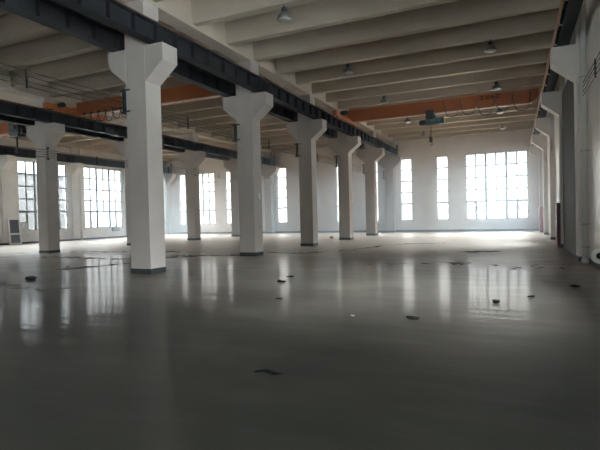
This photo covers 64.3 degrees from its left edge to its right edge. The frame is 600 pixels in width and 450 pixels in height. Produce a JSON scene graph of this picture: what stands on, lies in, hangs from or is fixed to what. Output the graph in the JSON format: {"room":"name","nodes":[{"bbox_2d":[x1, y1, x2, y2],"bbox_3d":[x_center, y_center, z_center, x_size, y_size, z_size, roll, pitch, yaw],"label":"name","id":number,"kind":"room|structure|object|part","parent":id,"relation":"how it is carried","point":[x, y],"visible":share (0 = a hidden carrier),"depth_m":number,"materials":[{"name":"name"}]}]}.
{"room":"empty factory hall","nodes":[
{"label":"empty factory hall","id":0,"kind":"room"},
{"bbox_2d":[0,139,166,242],"bbox_3d":[-23.782,-2.847,30.001,0.300,8.870,47.150,-1,1,24],"label":"wall","id":1,"kind":"structure","parent":0,"point":[103,231],"depth_m":39.77,"materials":[{"name":"white paint"}]},
{"bbox_2d":[21,222,29,236],"bbox_3d":[-20.749,0.314,35.912,0.213,1.110,0.950,-1,1,24],"label":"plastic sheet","id":2,"kind":"object","parent":1,"relation":"hanging from","point":[24,226],"visible":0.91,"depth_m":35.93,"materials":[{"name":"white plastic"}]},
{"bbox_2d":[78,149,82,239],"bbox_3d":[-18.695,-2.567,40.604,0.174,7.700,0.174,-1,1,24],"label":"downpipe","id":3,"kind":"object","parent":1,"relation":"attached to","point":[78,149],"visible":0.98,"depth_m":40.55,"materials":[{"name":"white plastic"}]},
{"bbox_2d":[0,233,165,244],"bbox_3d":[-23.534,1.514,30.012,0.012,0.140,47.150,-1,1,24],"label":"baseboard","id":4,"kind":"structure","parent":1,"relation":"attached to","point":[165,233],"depth_m":41.15,"materials":[{"name":"grey paint"}]},
{"bbox_2d":[84,167,121,227],"bbox_3d":[-17.827,-2.427,43.189,0.068,5.290,4.340,-1,1,24],"label":"window","id":5,"kind":"structure","parent":1,"relation":"in","point":[89,178],"depth_m":43.18,"materials":[{"name":"clear glass"}]},
{"bbox_2d":[112,227,119,230],"bbox_3d":[-17.065,0.384,44.209,0.165,0.360,0.840,-1,1,24],"label":"electrical box","id":6,"kind":"object","parent":1,"relation":"attached to","point":[113,228],"visible":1,"depth_m":44.13,"materials":[{"name":"blue paint"}]},
{"bbox_2d":[164,162,166,233],"bbox_3d":[-14.267,-2.843,50.483,0.164,7.700,0.164,-1,1,24],"label":"downpipe","id":7,"kind":"object","parent":1,"relation":"attached to","point":[164,162],"visible":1,"depth_m":50.43,"materials":[{"name":"white plastic"}]},
{"bbox_2d":[0,0,560,161],"bbox_3d":[-7.440,-7.000,22.522,36.363,1.100,47.750,-1,1,24],"label":"ceiling","id":8,"kind":"structure","parent":0,"point":[402,51],"depth_m":19.82,"materials":[{"name":"concrete"}]},
{"bbox_2d":[277,5,291,22],"bbox_3d":[-0.473,-6.340,14.272,0.440,0.485,0.440,-1,1,24],"label":"lamp","id":9,"kind":"object","parent":8,"relation":"hanging from","point":[284,16],"visible":1,"depth_m":14.17,"materials":[{"name":"metal"}]},
{"bbox_2d":[343,64,352,74],"bbox_3d":[1.991,-6.493,19.741,0.440,0.485,0.440,-1,1,24],"label":"lamp","id":10,"kind":"object","parent":8,"relation":"hanging from","point":[348,70],"visible":1,"depth_m":19.62,"materials":[{"name":"metal"}]},
{"bbox_2d":[380,96,388,103],"bbox_3d":[4.455,-6.646,25.210,0.440,0.485,0.440,-1,1,24],"label":"lamp","id":11,"kind":"object","parent":8,"relation":"hanging from","point":[384,100],"visible":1,"depth_m":25.09,"materials":[{"name":"metal"}]},
{"bbox_2d":[404,117,410,122],"bbox_3d":[6.918,-6.800,30.678,0.440,0.485,0.440,-1,1,24],"label":"lamp","id":12,"kind":"object","parent":8,"relation":"hanging from","point":[407,120],"visible":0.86,"depth_m":30.56,"materials":[{"name":"metal"}]},
{"bbox_2d":[484,39,496,52],"bbox_3d":[6.986,-6.575,17.488,0.440,0.485,0.440,-1,1,24],"label":"lamp","id":13,"kind":"object","parent":8,"relation":"hanging from","point":[490,48],"visible":1,"depth_m":17.38,"materials":[{"name":"metal"}]},
{"bbox_2d":[492,80,500,90],"bbox_3d":[9.449,-6.729,22.957,0.440,0.485,0.440,-1,1,24],"label":"lamp","id":14,"kind":"object","parent":8,"relation":"hanging from","point":[496,86],"visible":1,"depth_m":22.85,"materials":[{"name":"metal"}]},
{"bbox_2d":[496,107,503,113],"bbox_3d":[11.913,-6.882,28.425,0.440,0.485,0.440,-1,1,24],"label":"lamp","id":15,"kind":"object","parent":8,"relation":"hanging from","point":[498,111],"visible":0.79,"depth_m":28.30,"materials":[{"name":"metal"}]},
{"bbox_2d":[0,231,599,449],"bbox_3d":[-7.235,1.466,22.667,36.363,0.300,47.750,-1,1,24],"label":"floor","id":16,"kind":"structure","parent":0,"point":[115,359],"depth_m":5.64,"materials":[{"name":"concrete"}]},
{"bbox_2d":[0,137,14,244],"bbox_3d":[-21.107,-2.439,34.506,0.859,7.770,0.654,-1,1,24],"label":"wall column","id":17,"kind":"structure","parent":16,"relation":"on","point":[6,161],"depth_m":34.45,"materials":[{"name":"white paint"}]},
{"bbox_2d":[0,145,172,172],"bbox_3d":[-23.235,-5.382,29.602,0.320,0.995,46.600,-1,1,24],"label":"beam","id":18,"kind":"structure","parent":17,"relation":"on","point":[116,164],"depth_m":39.44,"materials":[{"name":"metal"}]},
{"bbox_2d":[0,113,80,135],"bbox_3d":[-17.461,-5.854,29.071,11.377,0.833,3.800,-1,1,24],"label":"crane","id":19,"kind":"object","parent":18,"relation":"on","point":[4,128],"visible":0.02,"depth_m":29.12,"materials":[{"name":"orange paint"}]},
{"bbox_2d":[8,123,26,154],"bbox_3d":[-16.598,-5.057,28.025,1.340,2.032,0.680,-1,1,24],"label":"electric hoist","id":20,"kind":"object","parent":19,"relation":"hanging from","point":[16,131],"visible":0.86,"depth_m":27.77,"materials":[{"name":"paint"}]},
{"bbox_2d":[7,218,21,244],"bbox_3d":[-20.908,0.464,34.943,0.230,1.948,0.950,-1,1,24],"label":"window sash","id":21,"kind":"structure","parent":16,"relation":"on","point":[14,228],"depth_m":34.92,"materials":[{"name":"white paint"}]},
{"bbox_3d":[-20.945,0.106,34.950,0.016,1.010,0.730,-6,-1,24],"label":"pane","id":22,"kind":"part","parent":21,"relation":"part of","materials":[{"name":"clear glass"}]},
{"bbox_3d":[-20.850,1.016,34.933,0.016,0.620,0.730,-6,-1,24],"label":"pane","id":23,"kind":"part","parent":21,"relation":"part of","materials":[{"name":"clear glass"}]},
{"bbox_2d":[25,276,36,279],"bbox_3d":[-7.263,1.434,12.866,0.293,0.101,0.250,-2,1,-22],"label":"scrap","id":24,"kind":"object","parent":16,"relation":"on","point":[28,277],"visible":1,"depth_m":12.80,"materials":[{"name":"black"}]},
{"bbox_2d":[0,282,67,290],"bbox_3d":[-6.747,1.483,11.554,3.392,0.020,0.758,-1,1,31],"label":"dirt trail","id":25,"kind":"object","parent":16,"relation":"on","point":[3,283],"visible":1,"depth_m":11.22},
{"bbox_2d":[26,97,64,253],"bbox_3d":[-12.826,-2.462,24.191,2.001,7.770,0.654,-1,1,24],"label":"concrete column","id":26,"kind":"structure","parent":16,"relation":"on","point":[46,136],"depth_m":23.95,"materials":[{"name":"paint"}]},
{"bbox_2d":[0,114,262,166],"bbox_3d":[-13.230,-5.546,25.089,0.320,0.995,46.600,-1,1,24],"label":"beam","id":27,"kind":"structure","parent":26,"relation":"on","point":[3,118],"depth_m":27.56,"materials":[{"name":"metal"}]},
{"bbox_2d":[0,145,271,181],"bbox_3d":[-12.189,-3.523,24.471,0.040,0.471,46.426,-1,1,24],"label":"cable bundle","id":28,"kind":"object","parent":26,"relation":"attached to","point":[2,145],"visible":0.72,"depth_m":26.26,"materials":[{"name":"grey metal"}]},
{"bbox_2d":[0,99,275,165],"bbox_3d":[-11.970,-5.567,24.520,0.320,0.995,46.600,-1,1,24],"label":"beam","id":29,"kind":"structure","parent":26,"relation":"on","point":[8,108],"depth_m":25.85,"materials":[{"name":"metal"}]},
{"bbox_2d":[42,84,223,121],"bbox_3d":[-6.986,-5.819,22.926,10.803,1.197,3.800,-1,1,24],"label":"crane","id":30,"kind":"object","parent":29,"relation":"on","point":[189,92],"visible":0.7,"depth_m":23.57,"materials":[{"name":"orange paint"}]},
{"bbox_3d":[-11.912,-5.984,23.825,0.410,0.254,0.260,-1,1,24],"label":"drive motor","id":31,"kind":"part","parent":30,"relation":"part of","materials":[{"name":"paint"}]},
{"bbox_2d":[69,147,83,240],"bbox_3d":[-18.643,-2.592,39.975,0.859,7.770,0.654,-1,1,24],"label":"wall column","id":32,"kind":"structure","parent":16,"relation":"on","point":[75,168],"depth_m":39.92,"materials":[{"name":"white paint"}]},
{"bbox_2d":[56,263,127,269],"bbox_3d":[-6.953,1.406,16.346,2.806,0.021,0.677,-2,1,-44],"label":"dirt trail","id":33,"kind":"object","parent":16,"relation":"on","point":[121,263],"visible":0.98,"depth_m":16.03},
{"bbox_2d":[33,256,195,259],"bbox_3d":[-8.258,1.374,20.054,8.058,0.021,1.699,-1,1,14],"label":"dirt trail","id":34,"kind":"object","parent":16,"relation":"on","point":[52,256],"visible":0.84,"depth_m":20.43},
{"bbox_2d":[116,120,130,245],"bbox_3d":[-10.362,-2.615,29.660,2.001,7.770,0.654,-1,1,24],"label":"concrete column","id":35,"kind":"structure","parent":16,"relation":"on","point":[121,147],"depth_m":29.47,"materials":[{"name":"paint"}]},
{"bbox_2d":[123,156,126,236],"bbox_3d":[-16.179,-2.745,45.443,0.859,7.770,0.654,-1,1,24],"label":"wall column","id":36,"kind":"structure","parent":16,"relation":"on","point":[123,156],"depth_m":45.31,"materials":[{"name":"white paint"}]},
{"bbox_2d":[108,0,176,273],"bbox_3d":[-4.535,-2.486,13.904,2.001,7.770,0.696,-1,1,24],"label":"concrete column","id":37,"kind":"structure","parent":16,"relation":"on","point":[143,67],"depth_m":13.67,"materials":[{"name":"paint"}]},
{"bbox_2d":[0,0,382,157],"bbox_3d":[-2.487,-5.723,20.244,0.320,0.995,46.600,-1,1,24],"label":"beam","id":38,"kind":"structure","parent":37,"relation":"on","point":[54,15],"depth_m":13.28,"materials":[{"name":"metal"}]},
{"bbox_2d":[0,63,382,176],"bbox_3d":[-2.359,-3.685,20.065,0.040,0.471,46.476,-1,1,24],"label":"cable bundle","id":39,"kind":"object","parent":37,"relation":"attached to","point":[25,70],"visible":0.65,"depth_m":13.08,"materials":[{"name":"grey metal"}]},
{"bbox_2d":[53,0,398,156],"bbox_3d":[-1.227,-5.744,19.675,0.320,0.995,46.600,-1,1,24],"label":"beam","id":40,"kind":"structure","parent":37,"relation":"on","point":[115,14],"depth_m":15.23,"materials":[{"name":"metal"}]},
{"bbox_2d":[165,161,175,233],"bbox_3d":[-13.716,-2.899,50.912,0.859,7.770,0.654,-1,1,24],"label":"wall column","id":41,"kind":"structure","parent":16,"relation":"on","point":[170,177],"depth_m":50.83,"materials":[{"name":"white paint"}]},
{"bbox_2d":[178,133,205,239],"bbox_3d":[-7.898,-2.769,35.129,2.001,7.770,0.654,-1,1,24],"label":"concrete column","id":42,"kind":"structure","parent":16,"relation":"on","point":[190,159],"depth_m":34.87,"materials":[{"name":"paint"}]},
{"bbox_2d":[177,255,234,255],"bbox_3d":[-3.878,1.271,19.888,3.310,0.021,0.698,-1,1,10],"label":"dirt trail","id":43,"kind":"object","parent":16,"relation":"on","point":[177,255],"visible":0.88,"depth_m":19.93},
{"bbox_2d":[223,144,239,235],"bbox_3d":[-5.434,-2.922,40.597,2.001,7.770,0.654,-1,1,24],"label":"concrete column","id":44,"kind":"structure","parent":16,"relation":"on","point":[231,165],"depth_m":40.32,"materials":[{"name":"paint"}]},
{"bbox_2d":[223,60,272,255],"bbox_3d":[-2.071,-2.639,19.373,2.001,7.770,0.696,-1,1,24],"label":"concrete column","id":45,"kind":"structure","parent":16,"relation":"on","point":[248,108],"depth_m":19.13,"materials":[{"name":"paint"}]},
{"bbox_2d":[254,369,283,373],"bbox_3d":[-0.301,1.440,4.695,0.306,0.031,0.069,-1,1,19],"label":"twig","id":46,"kind":"object","parent":16,"relation":"on","point":[267,370],"visible":1,"depth_m":4.67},
{"bbox_2d":[261,152,278,233],"bbox_3d":[-2.970,-3.075,46.066,2.001,7.770,0.654,-1,1,24],"label":"concrete column","id":47,"kind":"structure","parent":16,"relation":"on","point":[268,171],"depth_m":45.80,"materials":[{"name":"paint"}]},
{"bbox_2d":[287,94,326,245],"bbox_3d":[0.393,-2.793,24.841,2.001,7.770,0.696,-1,1,24],"label":"concrete column","id":48,"kind":"structure","parent":16,"relation":"on","point":[306,130],"depth_m":24.59,"materials":[{"name":"paint"}]},
{"bbox_2d":[270,250,347,253],"bbox_3d":[0.471,1.158,20.385,4.114,0.020,1.696,-1,1,0],"label":"dirt trail","id":49,"kind":"object","parent":16,"relation":"on","point":[339,250],"visible":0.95,"depth_m":20.21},
{"bbox_2d":[328,131,360,239],"bbox_3d":[2.857,-2.946,30.310,2.001,7.770,0.696,-1,1,24],"label":"concrete column","id":50,"kind":"structure","parent":16,"relation":"on","point":[344,145],"depth_m":30.06,"materials":[{"name":"paint"}]},
{"bbox_2d":[356,131,384,235],"bbox_3d":[5.321,-3.099,35.779,2.001,7.770,0.696,-1,1,24],"label":"concrete column","id":51,"kind":"structure","parent":16,"relation":"on","point":[370,155],"depth_m":35.53,"materials":[{"name":"paint"}]},
{"bbox_2d":[377,142,401,231],"bbox_3d":[7.784,-3.253,41.247,2.001,7.770,0.696,-1,1,24],"label":"concrete column","id":52,"kind":"structure","parent":16,"relation":"on","point":[389,162],"depth_m":40.99,"materials":[{"name":"paint"}]},
{"bbox_2d":[342,242,444,249],"bbox_3d":[4.477,1.007,23.477,6.895,0.021,1.730,-2,1,-29],"label":"dirt trail","id":53,"kind":"object","parent":16,"relation":"on","point":[444,242],"visible":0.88,"depth_m":24.17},
{"bbox_2d":[406,316,419,318],"bbox_3d":[1.645,1.346,6.945,0.205,0.049,0.111,-1,1,19],"label":"scrap","id":54,"kind":"object","parent":16,"relation":"on","point":[408,317],"visible":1,"depth_m":6.92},
{"bbox_2d":[366,261,563,269],"bbox_3d":[4.694,1.164,14.049,5.642,0.021,1.848,-1,1,24],"label":"dirt trail","id":55,"kind":"object","parent":16,"relation":"on","point":[451,263],"visible":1,"depth_m":14.10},
{"bbox_2d":[464,251,502,252],"bbox_3d":[7.079,1.029,18.556,1.822,0.021,0.889,-2,1,-14],"label":"dirt trail","id":56,"kind":"object","parent":16,"relation":"on","point":[464,251],"visible":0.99,"depth_m":18.46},
{"bbox_2d":[529,133,542,206],"bbox_3d":[18.011,-3.417,36.380,0.867,7.770,0.821,-1,1,24],"label":"wall column","id":57,"kind":"structure","parent":16,"relation":"on","point":[534,151],"depth_m":36.06,"materials":[{"name":"white paint"}]},
{"bbox_2d":[532,114,548,234],"bbox_3d":[15.547,-3.263,30.911,0.867,7.770,0.821,-1,1,24],"label":"wall column","id":58,"kind":"structure","parent":16,"relation":"on","point":[539,140],"depth_m":30.60,"materials":[{"name":"white paint"}]},
{"bbox_2d":[539,206,542,231],"bbox_3d":[17.317,-0.403,34.308,0.260,1.850,0.730,-1,1,24],"label":"tall cabinet","id":59,"kind":"object","parent":16,"relation":"on","point":[540,207],"visible":0.99,"depth_m":33.97,"materials":[{"name":"red paint"}]},
{"bbox_2d":[535,112,555,239],"bbox_3d":[13.084,-3.110,25.443,0.867,7.770,0.821,-1,1,24],"label":"wall column","id":60,"kind":"structure","parent":16,"relation":"on","point":[545,125],"depth_m":25.13,"materials":[{"name":"white paint"}]},
{"bbox_2d":[541,74,564,246],"bbox_3d":[10.620,-2.957,19.974,0.867,7.770,0.821,-1,1,24],"label":"wall column","id":61,"kind":"structure","parent":16,"relation":"on","point":[551,102],"depth_m":19.69,"materials":[{"name":"white paint"}]},
{"bbox_2d":[555,203,560,246],"bbox_3d":[10.911,-0.004,20.090,0.260,1.850,0.730,-1,1,24],"label":"tall cabinet","id":62,"kind":"object","parent":16,"relation":"on","point":[557,205],"visible":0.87,"depth_m":19.78,"materials":[{"name":"red paint"}]},
{"bbox_3d":[10.821,-0.028,20.129,0.015,1.700,0.690,-1,1,24],"label":"door","id":63,"kind":"part","parent":62,"relation":"part of","materials":[{"name":"red paint"}]},
{"bbox_2d":[550,16,581,260],"bbox_3d":[8.156,-2.803,14.505,0.867,7.770,0.821,-1,1,24],"label":"wall column","id":64,"kind":"structure","parent":16,"relation":"on","point":[564,60],"depth_m":14.25,"materials":[{"name":"white paint"}]},
{"bbox_2d":[530,0,582,145],"bbox_3d":[8.309,-5.901,15.375,0.414,0.995,46.600,-1,1,24],"label":"beam","id":65,"kind":"structure","parent":64,"relation":"on","point":[569,10],"depth_m":13.67,"materials":[{"name":"metal"}]},
{"bbox_2d":[332,88,541,125],"bbox_3d":[7.500,-6.269,26.262,10.909,1.113,3.800,-1,1,24],"label":"crane","id":66,"kind":"object","parent":65,"relation":"on","point":[528,96],"visible":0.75,"depth_m":25.85,"materials":[{"name":"orange paint"}]},
{"bbox_3d":[2.527,-6.391,27.183,0.410,0.254,0.260,-1,1,24],"label":"drive motor","id":67,"kind":"part","parent":66,"relation":"part of","materials":[{"name":"paint"}]},
{"bbox_2d":[419,109,444,145],"bbox_3d":[7.287,-5.346,26.384,1.340,1.912,0.680,-1,1,24],"label":"electric hoist","id":68,"kind":"object","parent":66,"relation":"hanging from","point":[431,119],"visible":0.98,"depth_m":26.17,"materials":[{"name":"grey paint"}]},
{"bbox_3d":[6.837,-5.694,26.577,0.370,0.300,0.300,-1,1,24],"label":"motor","id":69,"kind":"part","parent":68,"relation":"part of","materials":[{"name":"paint"}]},
{"bbox_2d":[582,52,599,94],"bbox_3d":[3.712,-3.556,3.962,0.040,0.470,22.101,-1,1,24],"label":"cable bundle","id":70,"kind":"object","parent":64,"relation":"attached to","point":[594,63],"visible":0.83,"depth_m":11.63,"materials":[{"name":"grey metal"}]},
{"bbox_2d":[171,129,538,231],"bbox_3d":[2.396,-3.724,44.212,36.363,8.870,0.300,-1,1,24],"label":"wall","id":71,"kind":"structure","parent":0,"point":[422,155],"depth_m":40.92,"materials":[{"name":"white paint"}]},
{"bbox_2d":[180,173,214,224],"bbox_3d":[-10.777,-2.717,50.176,4.470,5.290,0.068,-1,1,24],"label":"window","id":72,"kind":"structure","parent":71,"relation":"in","point":[202,182],"depth_m":49.84,"materials":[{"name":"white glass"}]},
{"bbox_2d":[226,179,230,223],"bbox_3d":[-7.072,-2.778,48.505,0.980,5.290,0.060,-1,1,24],"label":"window","id":73,"kind":"structure","parent":71,"relation":"in","point":[226,179],"depth_m":48.65,"materials":[{"name":"white metal"}]},
{"bbox_2d":[277,168,286,222],"bbox_3d":[-1.698,-2.866,46.081,0.990,5.290,0.060,-1,1,24],"label":"window","id":74,"kind":"structure","parent":71,"relation":"in","point":[279,168],"depth_m":46.17,"materials":[{"name":"white metal"}]},
{"bbox_2d":[336,164,338,221],"bbox_3d":[3.820,-2.957,43.592,0.980,5.290,0.060,-1,1,24],"label":"window","id":75,"kind":"structure","parent":71,"relation":"in","point":[337,164],"depth_m":43.76,"materials":[{"name":"white metal"}]},
{"bbox_2d":[173,229,538,233],"bbox_3d":[2.437,0.628,44.145,35.723,0.170,0.012,-1,1,24],"label":"baseboard","id":76,"kind":"structure","parent":71,"relation":"attached to","point":[455,230],"depth_m":40.82,"materials":[{"name":"grey paint"}]},
{"bbox_2d":[400,159,412,219],"bbox_3d":[9.203,-3.046,41.165,0.970,5.290,0.060,-1,1,24],"label":"window","id":77,"kind":"structure","parent":71,"relation":"in","point":[402,159],"depth_m":41.18,"materials":[{"name":"white metal"}]},
{"bbox_2d":[436,156,448,219],"bbox_3d":[11.946,-3.091,39.928,0.930,5.290,0.060,-1,1,24],"label":"window","id":78,"kind":"structure","parent":71,"relation":"in","point":[440,156],"depth_m":39.90,"materials":[{"name":"white metal"}]},
{"bbox_2d":[465,150,527,218],"bbox_3d":[15.724,-3.153,38.224,4.580,5.290,0.068,-1,1,24],"label":"window","id":79,"kind":"structure","parent":71,"relation":"in","point":[506,176],"depth_m":38.19,"materials":[{"name":"white metal"}]},
{"bbox_2d":[542,0,599,257],"bbox_3d":[9.089,-3.387,15.176,0.300,8.870,47.150,-1,1,24],"label":"wall","id":80,"kind":"structure","parent":0,"point":[592,7],"depth_m":12.94,"materials":[{"name":"white paint"}]},
{"bbox_2d":[562,80,575,255],"bbox_3d":[9.751,-2.162,17.189,0.105,6.280,5.300,-1,1,24],"label":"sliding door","id":81,"kind":"structure","parent":80,"relation":"in","point":[568,139],"depth_m":17.41,"materials":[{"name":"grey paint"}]},
{"bbox_3d":[9.826,0.936,17.242,0.105,0.080,5.300,-1,1,24],"label":"rail","id":82,"kind":"part","parent":81,"relation":"part of","materials":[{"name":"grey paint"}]},
{"bbox_2d":[543,229,599,269],"bbox_3d":[9.048,0.978,15.306,0.012,0.140,47.130,-1,1,24],"label":"baseboard","id":83,"kind":"structure","parent":80,"relation":"attached to","point":[593,263],"depth_m":12.94,"materials":[{"name":"grey paint"}]},
{"bbox_2d":[579,0,589,263],"bbox_3d":[8.118,-2.702,13.630,0.220,7.600,0.200,-1,1,24],"label":"downpipe","id":84,"kind":"object","parent":80,"relation":"attached to","point":[585,246],"visible":0.95,"depth_m":13.58,"materials":[{"name":"white plastic"}]},
{"bbox_2d":[590,248,599,263],"bbox_3d":[7.011,0.708,11.169,0.403,0.360,0.459,-1,1,24],"label":"wall pipe stub","id":85,"kind":"structure","parent":80,"relation":"attached to","point":[595,254],"depth_m":11.01,"materials":[{"name":"white plastic"}]},
{"label":"outside","id":86,"kind":"structure","parent":0,"visible":0},
{"bbox_3d":[9.491,0.966,45.756,180.000,0.300,210.000,-1,1,24],"label":"ground","id":87,"kind":"structure","parent":86,"visible":0},
{"bbox_2d":[17,160,66,229],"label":"window","id":88,"kind":"structure","parent":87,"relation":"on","point":[21,177],"depth_m":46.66,"materials":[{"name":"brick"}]},
{"bbox_2d":[470,200,484,217],"bbox_3d":[17.089,-0.856,45.554,1.647,2.992,1.670,-1,1,24],"label":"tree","id":89,"kind":"object","parent":87,"relation":"on","point":[482,205],"visible":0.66,"depth_m":45.42,"materials":[{"name":"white plant"}]},
{"bbox_2d":[514,198,527,216],"bbox_3d":[21.014,-0.994,44.895,1.740,3.101,1.652,-1,1,24],"label":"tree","id":90,"kind":"object","parent":87,"relation":"on","point":[522,206],"visible":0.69,"depth_m":44.83,"materials":[{"name":"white plant"}]}
]}

